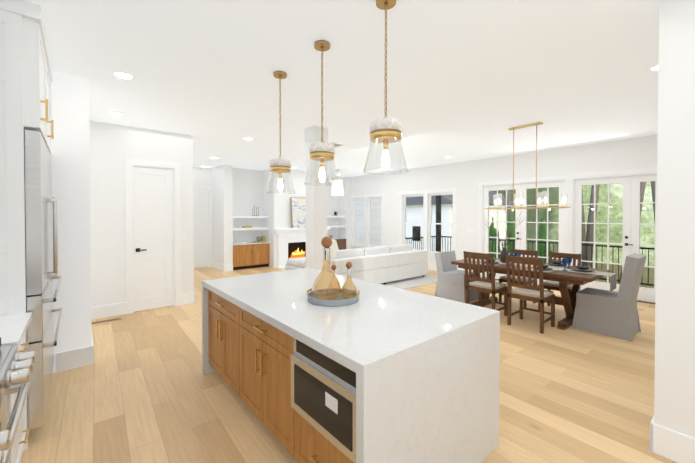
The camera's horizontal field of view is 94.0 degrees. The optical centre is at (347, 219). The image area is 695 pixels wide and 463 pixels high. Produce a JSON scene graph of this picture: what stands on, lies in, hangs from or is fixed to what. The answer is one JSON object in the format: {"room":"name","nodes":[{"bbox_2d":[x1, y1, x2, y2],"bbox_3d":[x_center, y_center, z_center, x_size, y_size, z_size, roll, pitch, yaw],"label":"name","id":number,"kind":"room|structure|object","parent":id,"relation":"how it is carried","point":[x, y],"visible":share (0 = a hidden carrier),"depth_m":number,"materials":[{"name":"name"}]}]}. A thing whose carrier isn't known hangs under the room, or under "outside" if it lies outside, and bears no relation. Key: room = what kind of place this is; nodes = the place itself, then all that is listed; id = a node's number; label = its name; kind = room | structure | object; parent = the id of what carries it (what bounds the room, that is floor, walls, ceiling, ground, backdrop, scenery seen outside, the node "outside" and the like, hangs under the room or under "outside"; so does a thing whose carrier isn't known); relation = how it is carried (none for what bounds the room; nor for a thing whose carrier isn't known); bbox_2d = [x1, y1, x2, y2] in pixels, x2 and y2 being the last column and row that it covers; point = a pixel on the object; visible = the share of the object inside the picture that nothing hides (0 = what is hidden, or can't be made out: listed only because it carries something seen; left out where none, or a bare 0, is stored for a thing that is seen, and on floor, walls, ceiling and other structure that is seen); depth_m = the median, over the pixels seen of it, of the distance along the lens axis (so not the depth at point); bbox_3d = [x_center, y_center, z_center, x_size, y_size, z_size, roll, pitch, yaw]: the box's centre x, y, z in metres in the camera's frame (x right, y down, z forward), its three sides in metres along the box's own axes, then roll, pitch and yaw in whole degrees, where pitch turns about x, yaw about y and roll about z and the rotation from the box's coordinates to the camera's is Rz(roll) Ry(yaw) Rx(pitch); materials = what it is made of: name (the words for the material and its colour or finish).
{"room":"kitchen","nodes":[
{"label":"kitchen","id":0,"kind":"room"},
{"bbox_2d":[252,203,258,215],"bbox_3d":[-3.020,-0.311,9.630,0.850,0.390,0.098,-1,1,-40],"label":"candle","id":1,"kind":"object","parent":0,"point":[256,210],"visible":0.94,"depth_m":9.81,"materials":[{"name":"white wax"}]},
{"bbox_2d":[26,0,658,177],"bbox_3d":[0.248,-1.539,5.021,9.300,0.120,14.300,-1,1,-40],"label":"ceiling","id":2,"kind":"structure","parent":0,"point":[468,80],"depth_m":3.18,"materials":[{"name":"white paint"}]},
{"bbox_2d":[108,112,122,115],"bbox_3d":[-3.199,-1.469,4.472,0.161,0.012,0.189,-1,1,-40],"label":"recessed light","id":3,"kind":"object","parent":2,"relation":"in","point":[112,113],"depth_m":4.47,"materials":[{"name":"white"}]},
{"bbox_2d":[113,72,133,79],"bbox_3d":[-2.246,-1.452,3.250,0.166,0.012,0.181,-1,1,-40],"label":"recessed light","id":4,"kind":"object","parent":2,"relation":"in","point":[123,75],"depth_m":3.26,"materials":[{"name":"white"}]},
{"bbox_2d":[265,71,295,193],"bbox_3d":[-0.670,-0.862,3.232,0.301,1.183,0.301,-1,1,-40],"label":"pendant light","id":5,"kind":"object","parent":2,"relation":"hanging from","point":[279,165],"visible":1,"depth_m":3.19,"materials":[{"name":"clear glass"}]},
{"bbox_2d":[304,40,339,185],"bbox_3d":[-0.209,-0.869,2.678,0.301,1.153,0.301,-1,1,-40],"label":"pendant light","id":6,"kind":"object","parent":2,"relation":"hanging from","point":[321,152],"visible":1,"depth_m":2.64,"materials":[{"name":"clear glass"}]},
{"bbox_2d":[329,142,343,146],"bbox_3d":[-0.291,-1.491,6.460,0.350,0.011,0.300,-1,1,-40],"label":"ceiling vent","id":7,"kind":"object","parent":2,"relation":"in","point":[336,144],"visible":0.56,"depth_m":6.41,"materials":[{"name":"white metal"}]},
{"bbox_2d":[331,170,343,195],"bbox_3d":[-0.313,-1.141,10.063,0.414,0.804,0.414,-1,1,-40],"label":"pendant lantern","id":8,"kind":"object","parent":2,"relation":"hanging from","point":[337,190],"visible":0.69,"depth_m":9.92,"materials":[{"name":"white glass"}]},
{"bbox_2d":[363,0,408,174],"bbox_3d":[0.251,-0.877,2.124,0.301,1.123,0.301,-1,1,-40],"label":"pendant light","id":9,"kind":"object","parent":2,"relation":"hanging from","point":[385,131],"visible":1,"depth_m":2.08,"materials":[{"name":"clear glass"}]},
{"bbox_2d":[485,122,570,208],"bbox_3d":[2.790,-0.827,5.103,0.326,1.304,1.178,-1,1,-40],"label":"dining chandelier","id":10,"kind":"object","parent":2,"relation":"hanging from","point":[521,201],"visible":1,"depth_m":5.03,"materials":[{"name":"gold metal"}]},
{"bbox_2d":[650,65,657,70],"bbox_3d":[2.932,-1.450,3.095,0.158,0.012,0.056,-1,1,-40],"label":"recessed light","id":11,"kind":"object","parent":2,"relation":"in","point":[655,68],"depth_m":3.10,"materials":[{"name":"white"}]},
{"bbox_2d":[20,266,676,462],"bbox_3d":[0.248,1.551,5.062,9.300,0.120,14.300,-1,1,-40],"label":"floor","id":12,"kind":"structure","parent":0,"point":[143,388],"depth_m":2.74,"materials":[{"name":"brown wood"}]},
{"bbox_2d":[0,332,31,449],"bbox_3d":[-2.171,1.099,1.692,0.651,0.874,0.657,-1,1,-40],"label":"base cabinet","id":13,"kind":"object","parent":12,"relation":"on","point":[6,354],"depth_m":1.59,"materials":[{"name":"white paint"}]},
{"bbox_2d":[0,312,31,351],"bbox_3d":[-2.159,0.642,1.696,0.681,0.040,0.657,-1,1,-40],"label":"countertop","id":14,"kind":"structure","parent":13,"relation":"on","point":[12,328],"depth_m":1.86,"materials":[{"name":"white stone"}]},
{"bbox_2d":[0,337,34,462],"bbox_3d":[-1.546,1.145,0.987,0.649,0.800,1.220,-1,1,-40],"label":"range","id":15,"kind":"object","parent":12,"relation":"on","point":[11,375],"depth_m":1.44,"materials":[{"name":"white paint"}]},
{"bbox_2d":[0,124,55,428],"bbox_3d":[-2.752,0.458,2.466,0.700,2.135,1.289,-1,1,-40],"label":"refrigerator","id":16,"kind":"object","parent":12,"relation":"on","point":[28,257],"depth_m":2.18,"materials":[{"name":"silver metal"}]},
{"bbox_2d":[91,317,121,323],"bbox_3d":[-3.554,1.490,4.785,0.360,0.007,0.100,-1,1,-40],"label":"floor vent","id":17,"kind":"object","parent":12,"relation":"in","point":[108,320],"visible":0.96,"depth_m":4.78,"materials":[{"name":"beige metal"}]},
{"bbox_2d":[233,216,346,269],"bbox_3d":[-1.582,0.647,10.416,4.150,1.545,1.150,-1,1,-40],"label":"wall unit","id":18,"kind":"object","parent":12,"relation":"on","point":[248,255],"visible":0.48,"depth_m":9.72,"materials":[{"name":"white paint"}]},
{"bbox_2d":[233,236,264,243],"bbox_3d":[-2.967,0.592,9.672,1.010,0.184,0.280,-1,1,-40],"label":"bookend","id":19,"kind":"object","parent":18,"relation":"on","point":[260,239],"visible":0.96,"depth_m":9.82,"materials":[{"name":"gold metal"}]},
{"bbox_2d":[289,248,305,257],"bbox_3d":[-1.607,1.092,10.491,0.606,0.382,0.229,-1,1,-40],"label":"fire","id":20,"kind":"object","parent":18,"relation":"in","point":[300,254],"visible":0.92,"depth_m":10.42,"materials":[{"name":"orange"}]},
{"bbox_2d":[290,197,305,227],"bbox_3d":[-1.386,-0.220,10.208,0.870,0.946,0.116,-1,1,-40],"label":"canvas art","id":21,"kind":"object","parent":18,"relation":"on","point":[298,212],"visible":0.52,"depth_m":10.06,"materials":[{"name":"multicoloured fabric"}]},
{"bbox_2d":[329,212,337,237],"bbox_3d":[-0.651,0.181,11.621,0.690,0.954,0.160,-1,1,-40],"label":"figurine","id":22,"kind":"object","parent":18,"relation":"on","point":[335,214],"visible":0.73,"depth_m":11.73,"materials":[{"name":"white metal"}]},
{"bbox_2d":[304,125,327,271],"bbox_3d":[-0.510,0.003,5.289,0.280,2.970,0.280,-1,1,-40],"label":"post","id":23,"kind":"object","parent":12,"relation":"on","point":[316,214],"visible":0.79,"depth_m":5.19,"materials":[{"name":"white paint"}]},
{"bbox_2d":[202,268,499,462],"bbox_3d":[-0.207,1.065,2.701,1.247,0.914,2.363,-1,1,-40],"label":"kitchen island","id":24,"kind":"object","parent":12,"relation":"on","point":[378,373],"visible":1,"depth_m":1.90,"materials":[{"name":"white stone"}]},
{"bbox_2d":[307,288,359,306],"bbox_3d":[-0.108,0.573,2.476,0.390,0.074,0.390,-1,1,-40],"label":"round tray","id":25,"kind":"object","parent":24,"relation":"on","point":[340,300],"visible":0.85,"depth_m":2.38,"materials":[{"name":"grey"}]},
{"bbox_2d":[313,236,340,299],"bbox_3d":[-0.157,0.361,2.446,0.210,0.473,0.210,-1,1,-40],"label":"decanter","id":26,"kind":"object","parent":25,"relation":"on","point":[326,242],"visible":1,"depth_m":2.42,"materials":[{"name":"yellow glass"}]},
{"bbox_2d":[327,265,338,294],"bbox_3d":[-0.110,0.478,2.603,0.105,0.236,0.105,-1,1,-40],"label":"decanter","id":27,"kind":"object","parent":25,"relation":"on","point":[333,267],"visible":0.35,"depth_m":2.59,"materials":[{"name":"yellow glass"}]},
{"bbox_2d":[341,262,356,297],"bbox_3d":[0.011,0.460,2.495,0.122,0.274,0.122,-1,1,-40],"label":"decanter","id":28,"kind":"object","parent":25,"relation":"on","point":[348,265],"visible":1,"depth_m":2.48,"materials":[{"name":"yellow glass"}]},
{"bbox_2d":[381,275,436,288],"bbox_3d":[-0.015,1.444,8.192,3.600,0.010,3.650,-1,1,-40],"label":"living room rug","id":29,"kind":"object","parent":12,"relation":"on","point":[412,282],"depth_m":7.48,"materials":[{"name":"white fabric"}]},
{"bbox_2d":[285,240,427,283],"bbox_3d":[0.270,0.920,7.915,3.047,1.041,1.870,-1,1,-40],"label":"sectional sofa","id":30,"kind":"object","parent":29,"relation":"on","point":[383,264],"visible":0.58,"depth_m":7.22,"materials":[{"name":"beige fabric"}]},
{"bbox_2d":[329,240,338,259],"bbox_3d":[-0.330,0.630,6.637,0.494,0.428,0.376,-1,1,-40],"label":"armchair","id":31,"kind":"object","parent":30,"relation":"on","point":[334,252],"depth_m":6.60,"materials":[{"name":"fabric"}]},
{"bbox_2d":[435,251,477,302],"bbox_3d":[2.060,1.045,6.083,0.579,0.863,0.661,-1,1,-40],"label":"dining chair","id":32,"kind":"object","parent":12,"relation":"on","point":[450,285],"visible":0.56,"depth_m":5.99,"materials":[{"name":"grey fabric"}]},
{"bbox_2d":[463,251,507,315],"bbox_3d":[2.149,0.991,5.049,0.505,0.999,0.460,-1,1,-40],"label":"dining chair","id":33,"kind":"object","parent":12,"relation":"on","point":[479,284],"visible":0.92,"depth_m":4.96,"materials":[{"name":"brown wood"}]},
{"bbox_2d":[499,249,537,306],"bbox_3d":[3.060,1.016,5.808,0.505,0.929,0.460,-1,1,-40],"label":"dining chair","id":34,"kind":"object","parent":12,"relation":"on","point":[523,253],"visible":0.46,"depth_m":5.80,"materials":[{"name":"brown wood"}]},
{"bbox_2d":[506,255,554,333],"bbox_3d":[2.565,0.997,4.550,0.505,0.999,0.460,-1,1,-40],"label":"dining chair","id":35,"kind":"object","parent":12,"relation":"on","point":[534,293],"visible":1,"depth_m":4.45,"materials":[{"name":"brown wood"}]},
{"bbox_2d":[451,258,610,329],"bbox_3d":[2.816,1.106,5.176,1.000,0.764,2.000,-1,1,-40],"label":"dining table","id":36,"kind":"object","parent":12,"relation":"on","point":[564,279],"visible":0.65,"depth_m":4.59,"materials":[{"name":"brown wood"}]},
{"bbox_2d":[471,209,615,291],"bbox_3d":[2.888,0.345,5.080,0.980,1.159,2.025,-1,1,-40],"label":"decor","id":37,"kind":"object","parent":36,"relation":"on","point":[561,265],"visible":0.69,"depth_m":4.76,"materials":[{"name":"fabric"}]},
{"bbox_2d":[538,252,580,309],"bbox_3d":[3.476,1.022,5.308,0.505,0.929,0.460,-1,1,-40],"label":"dining chair","id":38,"kind":"object","parent":12,"relation":"on","point":[549,285],"visible":0.44,"depth_m":5.32,"materials":[{"name":"brown wood"}]},
{"bbox_2d":[572,253,646,341],"bbox_3d":[3.536,0.973,4.387,0.579,1.051,0.690,-1,1,-40],"label":"dining chair","id":39,"kind":"object","parent":12,"relation":"on","point":[614,314],"visible":1,"depth_m":4.19,"materials":[{"name":"grey fabric"}]},
{"bbox_2d":[50,0,694,437],"bbox_3d":[0.380,0.008,4.891,8.990,2.970,13.600,-1,1,-40],"label":"wall","id":40,"kind":"structure","parent":0,"point":[88,172],"depth_m":4.87,"materials":[{"name":"white paint"}]},
{"bbox_2d":[0,0,51,147],"bbox_3d":[-2.589,-1.030,2.228,0.730,0.818,0.698,-1,1,-40],"label":"upper cabinet","id":41,"kind":"object","parent":40,"relation":"attached to","point":[23,40],"depth_m":2.13,"materials":[{"name":"white paint"}]},
{"bbox_2d":[48,52,51,143],"bbox_3d":[-2.956,-1.036,2.668,0.730,0.818,0.697,-1,1,-40],"label":"upper cabinet","id":42,"kind":"object","parent":40,"relation":"attached to","point":[49,62],"depth_m":3.01,"materials":[{"name":"white paint"}]},
{"bbox_2d":[89,329,93,363],"bbox_3d":[-3.265,1.409,4.110,0.016,0.190,1.866,-1,1,-40],"label":"baseboard","id":43,"kind":"structure","parent":40,"relation":"attached to","point":[91,348],"depth_m":3.39,"materials":[{"name":"white paint"}]},
{"bbox_2d":[91,302,125,319],"bbox_3d":[-3.673,1.397,4.973,0.460,0.190,0.016,-1,1,-40],"label":"baseboard","id":44,"kind":"structure","parent":40,"relation":"attached to","point":[110,310],"depth_m":4.97,"materials":[{"name":"white paint"}]},
{"bbox_2d":[125,159,180,313],"bbox_3d":[-3.204,0.262,5.372,0.790,2.450,0.100,-1,1,-40],"label":"pantry door","id":45,"kind":"structure","parent":40,"relation":"in","point":[153,238],"depth_m":5.37,"materials":[{"name":"white paint"}]},
{"bbox_2d":[181,292,194,302],"bbox_3d":[-4.001,1.366,7.302,0.016,0.190,4.016,-1,1,-40],"label":"baseboard","id":46,"kind":"structure","parent":40,"relation":"attached to","point":[190,296],"depth_m":5.72,"materials":[{"name":"white paint"}]},
{"bbox_2d":[193,185,211,267],"bbox_3d":[-4.422,0.206,9.563,0.840,2.450,0.100,-1,1,-40],"label":"door","id":47,"kind":"structure","parent":40,"relation":"in","point":[202,215],"depth_m":9.67,"materials":[{"name":"white paint"}]},
{"bbox_2d":[212,261,224,271],"bbox_3d":[-3.773,1.338,9.411,0.016,0.190,1.066,-1,1,-40],"label":"baseboard","id":48,"kind":"structure","parent":40,"relation":"attached to","point":[216,265],"depth_m":9.32,"materials":[{"name":"white paint"}]},
{"bbox_2d":[351,193,382,248],"bbox_3d":[0.688,0.092,11.394,0.200,1.950,1.720,-1,1,-40],"label":"windows","id":49,"kind":"structure","parent":40,"relation":"in","point":[367,198],"depth_m":11.35,"materials":[{"name":"white paint"}]},
{"bbox_2d":[399,188,456,258],"bbox_3d":[2.310,0.118,9.445,0.200,1.950,2.010,-1,1,-40],"label":"windows","id":50,"kind":"structure","parent":40,"relation":"in","point":[427,195],"depth_m":9.39,"materials":[{"name":"white paint"}]},
{"bbox_2d":[428,263,472,271],"bbox_3d":[1.715,1.329,10.085,0.016,0.190,4.950,-1,1,-40],"label":"baseboard","id":51,"kind":"structure","parent":40,"relation":"attached to","point":[431,266],"depth_m":9.20,"materials":[{"name":"white paint"}]},
{"bbox_2d":[478,175,568,285],"bbox_3d":[3.984,0.264,7.468,0.178,2.390,1.954,-1,1,-40],"label":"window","id":52,"kind":"structure","parent":40,"relation":"in","point":[523,186],"depth_m":7.41,"materials":[{"name":"white paint"}]},
{"bbox_2d":[568,168,656,303],"bbox_3d":[5.235,0.284,5.965,0.178,2.390,1.954,-1,1,-40],"label":"french door","id":53,"kind":"structure","parent":40,"relation":"in","point":[630,180],"depth_m":6.07,"materials":[{"name":"white paint"}]},
{"bbox_2d":[650,420,694,462],"bbox_3d":[3.117,1.452,0.804,0.016,0.190,3.486,-1,1,-40],"label":"baseboard","id":54,"kind":"structure","parent":40,"relation":"attached to","point":[673,445],"depth_m":2.06,"materials":[{"name":"white paint"}]},
{"label":"outside","id":55,"kind":"structure","parent":0,"visible":0},
{"bbox_2d":[494,182,654,266],"bbox_3d":[9.621,-12.131,14.178,19.200,33.000,90.000,-1,1,-40],"label":"foliage","id":56,"kind":"object","parent":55,"point":[600,236],"depth_m":20.80,"materials":[{"name":"green plant"}]},
{"bbox_2d":[530,257,653,287],"bbox_3d":[21.381,2.745,27.415,52.040,0.100,75.000,-1,1,-40],"label":"ground","id":57,"kind":"structure","parent":55,"point":[645,271],"depth_m":17.39,"materials":[{"name":"green plant"}]},
{"bbox_2d":[406,191,515,253],"bbox_3d":[6.349,-0.304,23.581,8.600,6.100,8.200,-1,1,-40],"label":"house","id":58,"kind":"structure","parent":57,"relation":"on","point":[411,230],"depth_m":19.73,"materials":[{"name":"white"}]},
{"bbox_2d":[505,190,511,220],"bbox_3d":[8.434,-3.416,17.256,3.473,12.528,0.748,1,1,35],"label":"trunk","id":59,"kind":"object","parent":57,"relation":"on","point":[508,191],"depth_m":17.16,"materials":[{"name":"brown plant"}]},
{"bbox_2d":[489,211,552,262],"bbox_3d":[5.462,1.309,11.377,1.081,3.253,3.614,0,1,-29],"label":"conifer","id":60,"kind":"object","parent":57,"relation":"on","point":[542,233],"depth_m":10.87,"materials":[{"name":"green plant"}]},
{"bbox_2d":[582,181,654,283],"bbox_3d":[10.227,-3.344,11.741,1.367,12.522,4.213,-1,1,-34],"label":"trunk","id":61,"kind":"object","parent":57,"relation":"on","point":[587,234],"depth_m":12.73,"materials":[{"name":"brown plant"}]},
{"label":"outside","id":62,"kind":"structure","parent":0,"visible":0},
{"bbox_2d":[356,199,380,245],"bbox_3d":[0.465,-0.609,12.630,0.250,6.000,3.900,-1,1,-40],"label":"house","id":63,"kind":"structure","parent":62,"point":[376,204],"depth_m":11.93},
{"bbox_2d":[406,181,654,285],"bbox_3d":[5.801,0.244,7.487,2.640,3.010,10.350,-1,1,-40],"label":"porch","id":64,"kind":"object","parent":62,"point":[438,231],"depth_m":10.34,"materials":[{"name":"brown"}]}
]}

